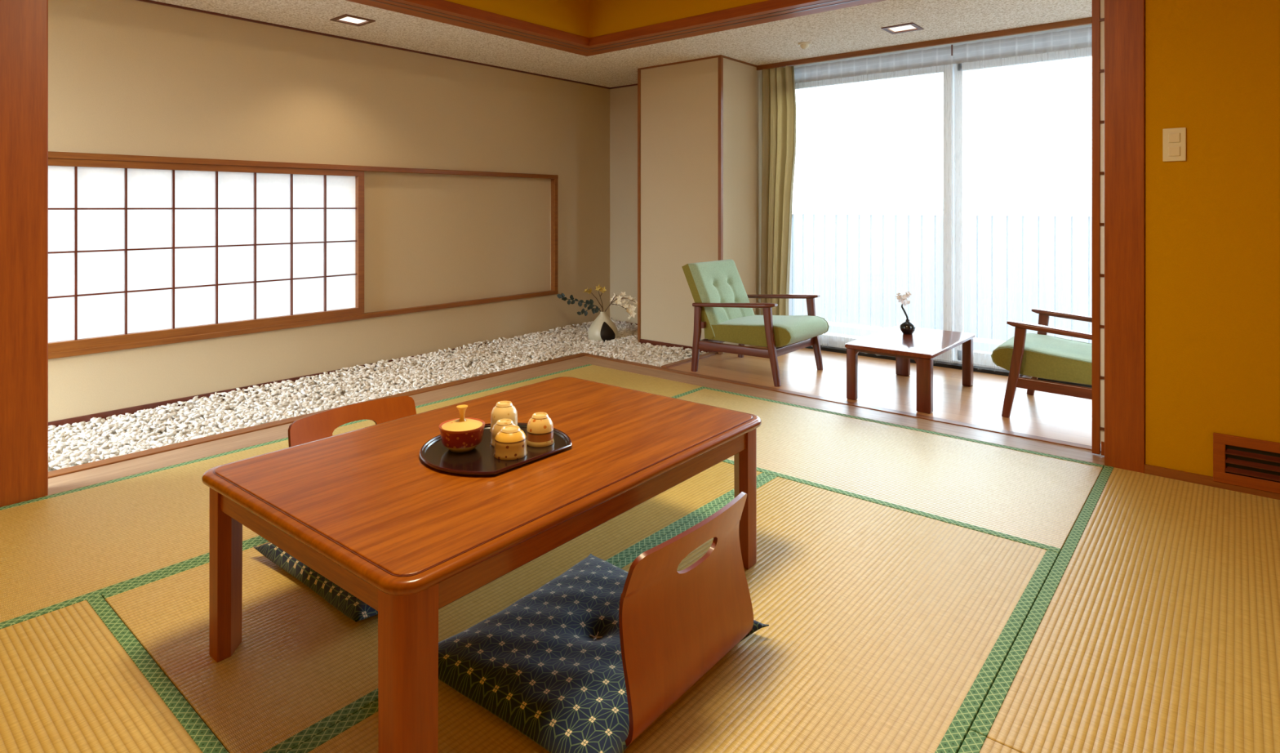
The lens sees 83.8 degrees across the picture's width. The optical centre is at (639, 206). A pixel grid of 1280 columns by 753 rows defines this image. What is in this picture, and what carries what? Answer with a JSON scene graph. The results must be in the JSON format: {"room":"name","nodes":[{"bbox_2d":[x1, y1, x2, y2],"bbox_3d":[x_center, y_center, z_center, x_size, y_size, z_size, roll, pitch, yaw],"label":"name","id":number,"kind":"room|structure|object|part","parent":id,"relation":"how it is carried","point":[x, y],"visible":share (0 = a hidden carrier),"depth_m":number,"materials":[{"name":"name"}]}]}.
{"room":"japanese tatami room","nodes":[
{"label":"japanese tatami room","id":0,"kind":"room"},
{"bbox_2d":[48,0,609,422],"bbox_3d":[-1.963,-0.050,4.574,0.140,2.400,5.500,0,0,40],"label":"wall","id":1,"kind":"structure","parent":0,"point":[126,77],"depth_m":4.68,"materials":[{"name":"beige paint"}]},
{"bbox_2d":[48,157,364,352],"bbox_3d":[-2.537,0.233,3.793,0.042,0.934,2.265,0,0,40],"label":"window","id":2,"kind":"structure","parent":1,"relation":"in","point":[138,251],"depth_m":3.91,"materials":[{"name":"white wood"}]},
{"bbox_2d":[48,151,558,359],"bbox_3d":[-1.997,0.232,4.431,0.052,0.993,4.037,0,0,40],"label":"trim","id":3,"kind":"structure","parent":1,"relation":"attached to","point":[51,154],"depth_m":4.43,"materials":[{"name":"brown wood"}]},
{"bbox_2d":[48,324,586,431],"bbox_3d":[-1.713,1.065,4.756,0.010,0.069,4.500,0,0,40],"label":"baseboard","id":4,"kind":"structure","parent":1,"relation":"attached to","point":[132,410],"depth_m":3.73,"materials":[{"name":"brown wood"}]},
{"bbox_2d":[136,0,609,88],"bbox_3d":[-1.712,-1.074,4.756,0.012,0.012,4.500,0,0,40],"label":"trim","id":5,"kind":"structure","parent":1,"relation":"attached to","point":[145,1],"depth_m":4.54,"materials":[{"name":"brown wood"}]},
{"bbox_2d":[445,0,589,37],"bbox_3d":[-1.285,-1.320,3.709,0.084,0.400,2.843,0,0,40],"label":"wall","id":6,"kind":"structure","parent":0,"point":[572,16],"depth_m":4.47,"materials":[{"name":"paint"}]},
{"bbox_2d":[0,0,48,506],"bbox_3d":[-2.238,-0.200,2.576,0.095,2.540,0.142,0,0,40],"label":"wooden pillar","id":7,"kind":"structure","parent":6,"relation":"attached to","point":[24,24],"depth_m":2.55,"materials":[{"name":"brown wood"}]},
{"bbox_2d":[346,0,589,52],"bbox_3d":[-1.270,-1.099,3.835,0.235,0.057,3.055,0,0,40],"label":"trim","id":8,"kind":"structure","parent":6,"relation":"attached to","point":[445,11],"depth_m":4.17,"materials":[{"name":"brown wood"}]},
{"bbox_2d":[151,0,1092,87],"bbox_3d":[0.253,-1.130,2.735,5.720,0.100,5.520,0,0,40],"label":"ceiling","id":9,"kind":"structure","parent":0,"point":[856,28],"depth_m":4.44,"materials":[{"name":"beige paint"}]},
{"bbox_2d":[329,13,375,26],"bbox_3d":[-1.660,-1.092,4.125,0.180,0.036,0.180,0,0,40],"label":"recessed light","id":10,"kind":"object","parent":9,"relation":"in","point":[345,19],"visible":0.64,"depth_m":4.13,"materials":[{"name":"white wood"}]},
{"bbox_3d":[-1.660,-1.085,4.125,0.178,0.006,0.178,0,0,40],"label":"glass panel","id":11,"kind":"part","parent":10,"relation":"part of","materials":[{"name":"white glass"}]},
{"bbox_2d":[798,41,811,49],"bbox_3d":[1.088,-1.060,4.715,0.086,0.041,0.086,0,0,40],"label":"smoke detector","id":12,"kind":"object","parent":9,"relation":"attached to","point":[803,45],"visible":1,"depth_m":4.69,"materials":[{"name":"beige plastic"}]},
{"bbox_2d":[794,45,953,83],"bbox_3d":[1.599,-0.006,5.005,1.149,2.080,0.038,0,0,40],"label":"window blind","id":13,"kind":"object","parent":9,"relation":"hanging from","point":[941,55],"visible":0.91,"depth_m":4.96,"materials":[{"name":"white fabric"}]},
{"bbox_2d":[880,22,924,34],"bbox_3d":[1.587,-1.092,4.314,0.190,0.036,0.185,0,0,40],"label":"recessed light","id":14,"kind":"object","parent":9,"relation":"in","point":[908,27],"visible":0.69,"depth_m":4.33,"materials":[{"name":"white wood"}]},
{"bbox_3d":[1.587,-1.085,4.314,0.188,0.006,0.183,0,0,40],"label":"glass panel","id":15,"kind":"part","parent":14,"relation":"part of","materials":[{"name":"white glass"}]},
{"bbox_2d":[953,26,1092,63],"bbox_3d":[2.811,-0.006,3.993,2.015,2.080,0.039,0,0,40],"label":"window blind","id":16,"kind":"object","parent":9,"relation":"hanging from","point":[1082,37],"visible":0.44,"depth_m":4.38,"materials":[{"name":"white fabric"}]},
{"bbox_2d":[609,84,637,323],"bbox_3d":[0.099,0.025,6.253,0.870,2.250,0.120,0,0,40],"label":"wall","id":17,"kind":"structure","parent":0,"point":[623,100],"depth_m":6.38,"materials":[{"name":"beige paint"}]},
{"bbox_2d":[609,83,637,88],"bbox_3d":[0.029,-1.074,6.224,0.800,0.012,0.012,0,0,40],"label":"trim","id":18,"kind":"structure","parent":17,"relation":"attached to","point":[637,83],"depth_m":6.37,"materials":[{"name":"brown wood"}]},
{"bbox_2d":[640,57,762,353],"bbox_3d":[0.497,0.035,5.577,0.748,2.230,0.645,0,0,40],"label":"wall","id":19,"kind":"structure","parent":0,"point":[679,102],"depth_m":5.35,"materials":[{"name":"beige paint"}]},
{"bbox_2d":[637,67,640,342],"bbox_3d":[-0.005,0.005,5.572,0.020,2.170,0.018,0,0,40],"label":"trim","id":20,"kind":"structure","parent":19,"relation":"attached to","point":[638,68],"depth_m":5.56,"materials":[{"name":"brown wood"}]},
{"bbox_2d":[640,338,718,353],"bbox_3d":[0.282,1.064,5.330,0.744,0.072,0.010,0,0,40],"label":"baseboard","id":21,"kind":"structure","parent":19,"relation":"attached to","point":[642,340],"depth_m":5.39,"materials":[{"name":"brown wood"}]},
{"bbox_2d":[640,55,718,69],"bbox_3d":[0.284,-1.074,5.328,0.740,0.012,0.011,0,0,40],"label":"trim","id":22,"kind":"structure","parent":19,"relation":"attached to","point":[714,56],"depth_m":5.31,"materials":[{"name":"brown wood"}]},
{"bbox_2d":[661,351,718,368],"bbox_3d":[0.350,1.074,4.882,0.045,0.072,0.610,0,0,40],"label":"trim","id":23,"kind":"structure","parent":19,"relation":"attached to","point":[710,353],"depth_m":4.82,"materials":[{"name":"brown wood"}]},
{"bbox_2d":[718,54,723,354],"bbox_3d":[0.575,-0.005,5.092,0.026,2.150,0.026,0,0,40],"label":"trim","id":24,"kind":"structure","parent":19,"relation":"attached to","point":[720,56],"depth_m":5.08,"materials":[{"name":"brown wood"}]},
{"bbox_2d":[723,55,757,66],"bbox_3d":[0.747,-1.074,5.285,0.010,0.012,0.492,0,0,40],"label":"trim","id":25,"kind":"structure","parent":19,"relation":"attached to","point":[724,56],"depth_m":5.27,"materials":[{"name":"brown wood"}]},
{"bbox_2d":[756,17,1092,70],"bbox_3d":[2.442,-1.063,4.183,4.020,0.034,0.020,0,0,40],"label":"trim","id":26,"kind":"structure","parent":19,"relation":"attached to","point":[1087,20],"depth_m":4.61,"materials":[{"name":"brown wood"}]},
{"bbox_2d":[760,65,796,315],"bbox_3d":[1.037,-0.007,5.358,0.300,2.074,0.104,0,0,40],"label":"curtain","id":27,"kind":"object","parent":26,"relation":"hanging from","point":[778,84],"visible":0.78,"depth_m":5.35,"materials":[{"name":"beige fabric"}]},
{"bbox_2d":[768,23,1092,69],"bbox_3d":[2.614,-0.050,4.319,4.130,2.400,0.140,0,0,40],"label":"wall window","id":28,"kind":"structure","parent":19,"relation":"in","point":[1089,24],"depth_m":4.71,"materials":[{"name":"wood"}]},
{"bbox_2d":[794,24,1092,369],"bbox_3d":[2.381,-0.013,4.500,3.360,2.125,0.100,0,0,40],"label":"window","id":29,"kind":"structure","parent":28,"relation":"attached to","point":[953,73],"depth_m":4.73,"materials":[{"name":"silver metal"}]},
{"bbox_3d":[1.588,0.035,5.131,1.255,1.970,0.030,0,0,40],"label":"sash","id":30,"kind":"part","parent":29,"relation":"part of","materials":[{"name":"clear glass"}]},
{"bbox_3d":[2.866,0.035,4.114,2.040,1.970,0.032,0,0,40],"label":"sash","id":31,"kind":"part","parent":29,"relation":"part of","materials":[{"name":"glass"}]},
{"bbox_2d":[805,345,1092,387],"bbox_3d":[2.526,1.044,4.268,4.000,0.032,0.070,0,0,40],"label":"trim","id":32,"kind":"structure","parent":19,"relation":"attached to","point":[939,363],"depth_m":4.67,"materials":[{"name":"black wood"}]},
{"bbox_2d":[668,345,1092,445],"bbox_3d":[2.192,1.100,3.824,4.142,0.100,1.361,0,0,40],"label":"floor","id":33,"kind":"structure","parent":0,"point":[1067,418],"depth_m":4.09,"materials":[{"name":"brown wood"}]},
{"bbox_2d":[681,258,829,386],"bbox_3d":[0.738,0.709,4.597,0.794,0.687,0.616,0,0,40],"label":"armchair","id":34,"kind":"object","parent":33,"relation":"on","point":[722,305],"visible":1,"depth_m":4.52,"materials":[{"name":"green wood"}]},
{"bbox_3d":[0.359,0.843,4.552,0.067,0.417,0.030,0,0,40],"label":"leg","id":35,"kind":"part","parent":34,"relation":"part of","materials":[{"name":"brown wood"}]},
{"bbox_3d":[0.573,0.750,4.735,0.022,0.040,0.556,0,0,40],"label":"cross rail","id":36,"kind":"part","parent":34,"relation":"part of","materials":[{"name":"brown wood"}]},
{"bbox_3d":[0.546,0.878,4.758,0.026,0.050,0.556,0,0,40],"label":"cross rail","id":37,"kind":"part","parent":34,"relation":"part of","materials":[{"name":"brown wood"}]},
{"bbox_2d":[681,258,755,339],"bbox_3d":[0.543,0.605,4.760,0.286,0.479,0.500,0,0,40],"label":"cushion","id":38,"kind":"object","parent":34,"relation":"on","point":[715,281],"depth_m":4.65,"materials":[{"name":"green fabric"}]},
{"bbox_3d":[0.570,0.873,4.380,0.543,0.062,0.026,0,0,40],"label":"rail","id":39,"kind":"part","parent":34,"relation":"part of","materials":[{"name":"brown wood"}]},
{"bbox_3d":[0.572,0.603,4.374,0.594,0.067,0.060,0,0,40],"label":"armrest","id":40,"kind":"part","parent":34,"relation":"part of","materials":[{"name":"brown wood"}]},
{"bbox_3d":[0.715,0.843,4.978,0.067,0.417,0.030,0,0,40],"label":"leg","id":41,"kind":"part","parent":34,"relation":"part of","materials":[{"name":"brown wood"}]},
{"bbox_2d":[704,315,827,346],"bbox_3d":[0.803,0.768,4.542,0.621,0.153,0.496,0,0,40],"label":"seat cushion","id":42,"kind":"object","parent":34,"relation":"on","point":[789,331],"depth_m":4.39,"materials":[{"name":"green fabric"}]},
{"bbox_3d":[0.776,0.823,4.202,0.112,0.460,0.032,0,0,40],"label":"leg","id":43,"kind":"part","parent":34,"relation":"part of","materials":[{"name":"brown wood"}]},
{"bbox_3d":[0.928,0.603,4.800,0.594,0.067,0.060,0,0,40],"label":"armrest","id":44,"kind":"part","parent":34,"relation":"part of","materials":[{"name":"brown wood"}]},
{"bbox_3d":[0.945,0.870,4.424,0.026,0.050,0.556,0,0,40],"label":"cross rail","id":45,"kind":"part","parent":34,"relation":"part of","materials":[{"name":"brown wood"}]},
{"bbox_3d":[1.133,0.823,4.629,0.112,0.460,0.032,0,0,40],"label":"leg","id":46,"kind":"part","parent":34,"relation":"part of","materials":[{"name":"brown wood"}]},
{"bbox_2d":[844,325,974,413],"bbox_3d":[1.546,0.899,4.052,0.464,0.302,0.800,0,0,40],"label":"coffee table","id":47,"kind":"object","parent":33,"relation":"on","point":[923,344],"visible":0.97,"depth_m":3.88,"materials":[{"name":"red wood"}]},
{"bbox_3d":[1.158,0.909,3.896,0.052,0.282,0.040,0,0,40],"label":"leg","id":48,"kind":"part","parent":47,"relation":"part of","materials":[{"name":"brown wood"}]},
{"bbox_3d":[1.304,0.776,3.770,0.354,0.016,0.016,0,0,40],"label":"rail","id":49,"kind":"part","parent":47,"relation":"part of","materials":[{"name":"brown wood"}]},
{"bbox_3d":[1.641,0.909,4.452,0.080,0.282,0.040,0,0,40],"label":"leg","id":50,"kind":"part","parent":47,"relation":"part of","materials":[{"name":"brown wood"}]},
{"bbox_2d":[899,319,915,333],"bbox_3d":[1.580,0.706,4.212,0.088,0.085,0.088,0,0,40],"label":"bud vase","id":51,"kind":"object","parent":47,"relation":"on","point":[907,326],"visible":1,"depth_m":4.18,"materials":[{"name":"black ceramic"}]},
{"bbox_2d":[895,290,911,319],"bbox_3d":[1.556,0.584,4.226,0.095,0.173,0.057,0,0,40],"label":"sprig","id":52,"kind":"object","parent":51,"relation":"on","point":[900,298],"visible":1,"depth_m":4.22,"materials":[{"name":"white plant"}]},
{"bbox_3d":[1.567,0.620,4.223,0.045,0.102,0.012,0,0,40],"label":"stem","id":53,"kind":"part","parent":52,"relation":"part of","materials":[{"name":"black plant"}]},
{"bbox_3d":[1.458,0.909,3.653,0.072,0.282,0.052,0,0,40],"label":"leg","id":54,"kind":"part","parent":47,"relation":"part of","materials":[{"name":"brown wood"}]},
{"bbox_3d":[1.928,0.909,4.199,0.050,0.282,0.060,0,0,40],"label":"leg","id":55,"kind":"part","parent":47,"relation":"part of","materials":[{"name":"brown wood"}]},
{"bbox_2d":[991,308,1092,417],"bbox_3d":[2.254,0.709,3.577,0.794,0.687,0.616,0,0,40],"label":"armchair","id":56,"kind":"object","parent":33,"relation":"on","point":[1028,357],"visible":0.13,"depth_m":3.52,"materials":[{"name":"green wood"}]},
{"bbox_3d":[1.859,0.823,3.545,0.112,0.460,0.032,0,0,40],"label":"leg","id":57,"kind":"part","parent":56,"relation":"part of","materials":[{"name":"brown wood"}]},
{"bbox_3d":[2.047,0.870,3.750,0.026,0.050,0.556,0,0,40],"label":"cross rail","id":58,"kind":"part","parent":56,"relation":"part of","materials":[{"name":"brown wood"}]},
{"bbox_3d":[2.216,0.823,3.972,0.112,0.460,0.032,0,0,40],"label":"leg","id":59,"kind":"part","parent":56,"relation":"part of","materials":[{"name":"brown wood"}]},
{"bbox_2d":[991,333,1092,385],"bbox_3d":[2.189,0.768,3.632,0.621,0.153,0.496,0,0,40],"label":"seat cushion","id":60,"kind":"object","parent":56,"relation":"on","point":[1045,356],"depth_m":3.52,"materials":[{"name":"green fabric"}]},
{"bbox_3d":[2.063,0.603,3.374,0.594,0.067,0.060,0,0,40],"label":"armrest","id":61,"kind":"part","parent":56,"relation":"part of","materials":[{"name":"brown wood"}]},
{"bbox_3d":[2.070,0.873,3.374,0.543,0.062,0.026,0,0,40],"label":"rail","id":62,"kind":"part","parent":56,"relation":"part of","materials":[{"name":"brown wood"}]},
{"bbox_3d":[2.420,0.603,3.800,0.594,0.067,0.060,0,0,40],"label":"armrest","id":63,"kind":"part","parent":56,"relation":"part of","materials":[{"name":"brown wood"}]},
{"bbox_2d":[824,332,992,353],"bbox_3d":[3.119,1.235,4.744,5.700,0.130,1.160,0,0,40],"label":"floor","id":64,"kind":"structure","parent":0,"point":[827,333],"depth_m":6.46,"materials":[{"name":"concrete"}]},
{"bbox_2d":[791,209,1092,344],"bbox_3d":[3.459,0.560,5.150,5.700,1.060,0.050,0,0,40],"label":"balcony railing","id":65,"kind":"object","parent":64,"relation":"on","point":[1053,213],"visible":0.48,"depth_m":6.04,"materials":[{"name":"silver metal"}]},
{"bbox_2d":[589,0,1279,476],"bbox_3d":[1.195,-0.210,3.543,4.102,2.620,0.084,0,0,40],"label":"wall","id":66,"kind":"structure","parent":0,"point":[1212,67],"depth_m":2.70,"materials":[{"name":"paint"}]},
{"bbox_2d":[44,360,586,496],"bbox_3d":[-1.330,1.075,3.743,0.208,0.050,2.837,0,0,40],"label":"trim","id":67,"kind":"structure","parent":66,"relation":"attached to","point":[58,484],"depth_m":3.12,"materials":[{"name":"brown wood"}]},
{"bbox_2d":[48,352,590,478],"bbox_3d":[-1.363,1.077,3.920,0.070,0.066,3.065,0,0,40],"label":"trim","id":68,"kind":"structure","parent":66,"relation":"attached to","point":[89,465],"depth_m":3.32,"materials":[{"name":"brown wood"}]},
{"bbox_2d":[564,0,884,56],"bbox_3d":[1.143,-1.098,3.669,4.153,0.057,0.223,0,0,40],"label":"trim","id":69,"kind":"structure","parent":66,"relation":"attached to","point":[769,11],"depth_m":4.20,"materials":[{"name":"brown wood"}]},
{"bbox_2d":[568,354,1104,466],"bbox_3d":[1.119,1.075,3.657,4.075,0.050,0.173,0,0,40],"label":"trim","id":70,"kind":"structure","parent":66,"relation":"attached to","point":[1055,449],"depth_m":3.62,"materials":[{"name":"brown wood"}]},
{"bbox_2d":[1092,0,1104,455],"bbox_3d":[2.273,-0.013,2.753,0.900,2.118,0.030,0,0,40],"label":"door","id":71,"kind":"structure","parent":66,"relation":"in","point":[1098,6],"depth_m":3.02,"materials":[{"name":"brown wood"}]},
{"bbox_2d":[1104,0,1145,472],"bbox_3d":[1.979,-0.200,2.906,0.134,2.540,0.127,0,0,40],"label":"wooden pillar","id":72,"kind":"structure","parent":66,"relation":"attached to","point":[1124,20],"depth_m":2.86,"materials":[{"name":"brown wood"}]},
{"bbox_2d":[1162,127,1186,161],"bbox_3d":[2.064,-0.240,2.757,0.072,0.128,0.012,0,0,40],"label":"wall switch","id":73,"kind":"object","parent":66,"relation":"attached to","point":[1174,140],"visible":1,"depth_m":2.75,"materials":[{"name":"beige plastic"}]},
{"bbox_2d":[1144,463,1279,499],"bbox_3d":[2.320,1.043,2.543,0.854,0.054,0.012,0,0,40],"label":"baseboard","id":74,"kind":"structure","parent":66,"relation":"attached to","point":[1181,475],"depth_m":2.70,"materials":[{"name":"brown wood"}]},
{"bbox_2d":[1213,432,1279,493],"bbox_3d":[2.304,0.938,2.553,0.396,0.180,0.021,0,0,40],"label":"air vent","id":75,"kind":"object","parent":66,"relation":"in","point":[1237,460],"visible":1,"depth_m":2.62,"materials":[{"name":"brown wood"}]},
{"bbox_3d":[-0.129,1.137,2.184,4.190,0.065,4.145,0,0,40],"label":"floor","id":76,"kind":"structure","parent":0,"visible":0},
{"bbox_2d":[0,594,228,752],"bbox_3d":[-1.033,1.075,0.927,1.947,0.050,0.995,0,0,40],"label":"mat","id":77,"kind":"object","parent":76,"relation":"on","point":[74,677],"visible":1,"depth_m":1.54,"materials":[{"name":"beige wicker"}]},
{"bbox_2d":[0,437,288,628],"bbox_3d":[-1.833,1.075,2.235,0.953,0.050,1.975,0,0,40],"label":"mat","id":78,"kind":"object","parent":76,"relation":"on","point":[60,550],"visible":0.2,"depth_m":2.28,"materials":[{"name":"beige wicker"}]},
{"bbox_2d":[102,461,769,752],"bbox_3d":[-0.475,1.075,2.369,0.955,0.050,1.929,0,0,40],"label":"mat","id":79,"kind":"object","parent":76,"relation":"on","point":[300,666],"visible":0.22,"depth_m":1.77,"materials":[{"name":"beige wicker"}]},
{"bbox_2d":[288,395,416,447],"bbox_3d":[-0.791,0.849,2.213,0.422,0.399,0.460,0,0,40],"label":"chair","id":80,"kind":"object","parent":79,"relation":"on","point":[322,424],"visible":0.12,"depth_m":2.32,"materials":[{"name":"brown wood"}]},
{"bbox_2d":[253,542,377,622],"bbox_3d":[-0.737,1.007,2.167,0.600,0.062,0.590,0,0,40],"label":"floor cushion","id":81,"kind":"object","parent":80,"relation":"on","point":[352,606],"visible":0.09,"depth_m":1.92,"materials":[{"name":"blue fabric"}]},
{"bbox_2d":[201,376,761,752],"bbox_3d":[-0.336,0.835,1.904,0.846,0.430,1.237,0,0,39],"label":"table","id":82,"kind":"object","parent":79,"relation":"on","point":[408,538],"visible":0.98,"depth_m":1.59,"materials":[{"name":"brown wood"}]},
{"bbox_3d":[-0.978,0.849,1.693,0.072,0.402,0.072,0,0,39],"label":"leg","id":83,"kind":"part","parent":82,"relation":"part of","materials":[{"name":"brown wood"}]},
{"bbox_3d":[-0.400,0.849,1.231,0.072,0.402,0.072,0,0,39],"label":"leg","id":84,"kind":"part","parent":82,"relation":"part of","materials":[{"name":"brown wood"}]},
{"bbox_3d":[-0.336,0.635,1.904,0.846,0.025,1.237,0,0,39],"label":"edge moulding","id":85,"kind":"part","parent":82,"relation":"part of","materials":[{"name":"brown wood"}]},
{"bbox_2d":[419,422,571,475],"bbox_3d":[-0.382,0.614,1.838,0.335,0.012,0.380,0,0,40],"label":"serving tray","id":86,"kind":"object","parent":82,"relation":"on","point":[481,460],"visible":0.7,"depth_m":1.76,"materials":[{"name":"black paint"}]},
{"bbox_2d":[438,404,485,452],"bbox_3d":[-0.452,0.561,1.816,0.115,0.108,0.115,0,0,40],"label":"pot","id":87,"kind":"object","parent":86,"relation":"on","point":[461,434],"visible":1,"depth_m":1.78,"materials":[{"name":"red ceramic"}]},
{"bbox_3d":[-0.452,0.554,1.816,0.102,0.022,0.102,0,0,40],"label":"lid","id":88,"kind":"part","parent":87,"relation":"part of","materials":[{"name":"yellow ceramic"}]},
{"bbox_3d":[-0.452,0.527,1.816,0.029,0.040,0.029,0,0,40],"label":"knob","id":89,"kind":"part","parent":87,"relation":"part of","materials":[{"name":"ceramic"}]},
{"bbox_2d":[489,418,515,446],"bbox_3d":[-0.353,0.586,1.859,0.074,0.058,0.074,0,0,40],"label":"tea cup","id":90,"kind":"object","parent":86,"relation":"on","point":[500,423],"visible":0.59,"depth_m":1.84,"materials":[{"name":"brown ceramic"}]},
{"bbox_2d":[489,400,517,432],"bbox_3d":[-0.374,0.577,1.966,0.078,0.076,0.078,0,0,40],"label":"tea cup","id":91,"kind":"object","parent":86,"relation":"on","point":[502,409],"visible":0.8,"depth_m":1.94,"materials":[{"name":"beige ceramic"}]},
{"bbox_2d":[493,425,527,460],"bbox_3d":[-0.322,0.582,1.774,0.084,0.066,0.084,0,0,40],"label":"tea cup","id":92,"kind":"object","parent":86,"relation":"on","point":[510,442],"visible":1,"depth_m":1.75,"materials":[{"name":"brown ceramic"}]},
{"bbox_2d":[526,412,554,447],"bbox_3d":[-0.261,0.578,1.863,0.074,0.074,0.074,0,0,40],"label":"tea cup","id":93,"kind":"object","parent":86,"relation":"on","point":[540,429],"visible":0.99,"depth_m":1.84,"materials":[{"name":"beige ceramic"}]},
{"bbox_3d":[0.306,0.849,2.115,0.072,0.402,0.072,0,0,39],"label":"leg","id":94,"kind":"part","parent":82,"relation":"part of","materials":[{"name":"brown wood"}]},
{"bbox_2d":[332,364,706,435],"bbox_3d":[-0.586,1.075,3.725,0.953,0.050,1.908,0,0,40],"label":"mat","id":95,"kind":"object","parent":76,"relation":"on","point":[664,387],"visible":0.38,"depth_m":4.19,"materials":[{"name":"beige wicker"}]},
{"bbox_2d":[286,474,1058,752],"bbox_3d":[0.273,1.075,1.743,0.990,0.050,1.929,0,0,40],"label":"mat","id":96,"kind":"object","parent":76,"relation":"on","point":[890,629],"visible":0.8,"depth_m":1.72,"materials":[{"name":"beige wicker"}]},
{"bbox_2d":[618,491,753,746],"bbox_3d":[-0.019,0.857,1.648,0.422,0.382,0.460,0,0,38],"label":"chair","id":97,"kind":"object","parent":96,"relation":"on","point":[675,625],"visible":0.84,"depth_m":1.47,"materials":[{"name":"brown wood"}]},
{"bbox_2d":[438,553,768,752],"bbox_3d":[-0.103,1.007,1.670,0.580,0.062,0.610,0,0,38],"label":"floor cushion","id":98,"kind":"object","parent":97,"relation":"on","point":[548,664],"visible":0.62,"depth_m":1.55,"materials":[{"name":"blue fabric"}]},
{"bbox_2d":[676,386,1103,554],"bbox_3d":[0.833,1.075,3.159,1.947,0.050,0.957,0,0,40],"label":"mat","id":99,"kind":"object","parent":76,"relation":"on","point":[1036,499],"visible":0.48,"depth_m":2.86,"materials":[{"name":"beige wicker"}]},
{"bbox_2d":[958,728,1020,752],"bbox_3d":[0.400,1.075,0.368,0.966,0.050,1.975,0,0,40],"label":"mat","id":100,"kind":"object","parent":76,"relation":"on","point":[974,742],"visible":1,"depth_m":1.39,"materials":[{"name":"beige wicker"}]},
{"bbox_2d":[970,465,1279,752],"bbox_3d":[1.647,1.075,1.859,0.966,0.050,1.908,0,0,40],"label":"mat","id":101,"kind":"object","parent":76,"relation":"on","point":[1154,626],"visible":0.92,"depth_m":1.76,"materials":[{"name":"beige wicker"}]},
{"bbox_3d":[-1.133,1.143,4.284,1.545,0.095,4.720,0,0,40],"label":"floor","id":102,"kind":"structure","parent":0,"visible":0},
{"bbox_2d":[48,333,690,471],"bbox_3d":[-1.180,1.092,4.237,1.472,0.016,4.588,0,0,40],"label":"floor","id":103,"kind":"structure","parent":102,"relation":"on","point":[342,393],"depth_m":3.82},
{"bbox_2d":[48,317,709,470],"bbox_3d":[-1.103,1.050,4.329,1.471,0.102,4.362,0,0,40],"label":"gravel","id":104,"kind":"object","parent":103,"relation":"on","point":[218,420],"visible":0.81,"depth_m":4.06,"materials":[{"name":"white gravel"}]},
{"bbox_2d":[587,311,617,342],"bbox_3d":[-0.294,0.951,5.668,0.244,0.238,0.245,0,0,5],"label":"vase","id":105,"kind":"object","parent":104,"relation":"on","point":[602,328],"visible":0.94,"depth_m":5.59,"materials":[{"name":"white ceramic"}]},
{"bbox_2d":[556,293,601,315],"bbox_3d":[-0.476,0.776,5.670,0.367,0.180,0.074,0,0,-5],"label":"leafy branch","id":106,"kind":"object","parent":105,"relation":"in","point":[562,295],"visible":1,"depth_m":5.66,"materials":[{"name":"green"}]},
{"bbox_3d":[-0.458,0.788,5.669,0.333,0.139,0.006,0,0,0],"label":"stem","id":107,"kind":"part","parent":106,"relation":"part of","materials":[{"name":"black"}]},
{"bbox_2d":[582,284,606,311],"bbox_3d":[-0.360,0.735,5.667,0.193,0.241,0.062,0,0,-2],"label":"dried flowers","id":108,"kind":"object","parent":105,"relation":"in","point":[598,287],"visible":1,"depth_m":5.67,"materials":[{"name":"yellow plant"}]},
{"bbox_2d":[604,291,637,319],"bbox_3d":[-0.150,0.788,5.669,0.294,0.224,0.088,0,0,-1],"label":"flower spray","id":109,"kind":"object","parent":105,"relation":"in","point":[631,310],"visible":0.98,"depth_m":5.67,"materials":[{"name":"beige plant"}]},
{"bbox_3d":[-0.166,0.785,5.668,0.264,0.172,0.007,0,0,0],"label":"stem","id":110,"kind":"part","parent":109,"relation":"part of","materials":[{"name":"brown"}]}
]}

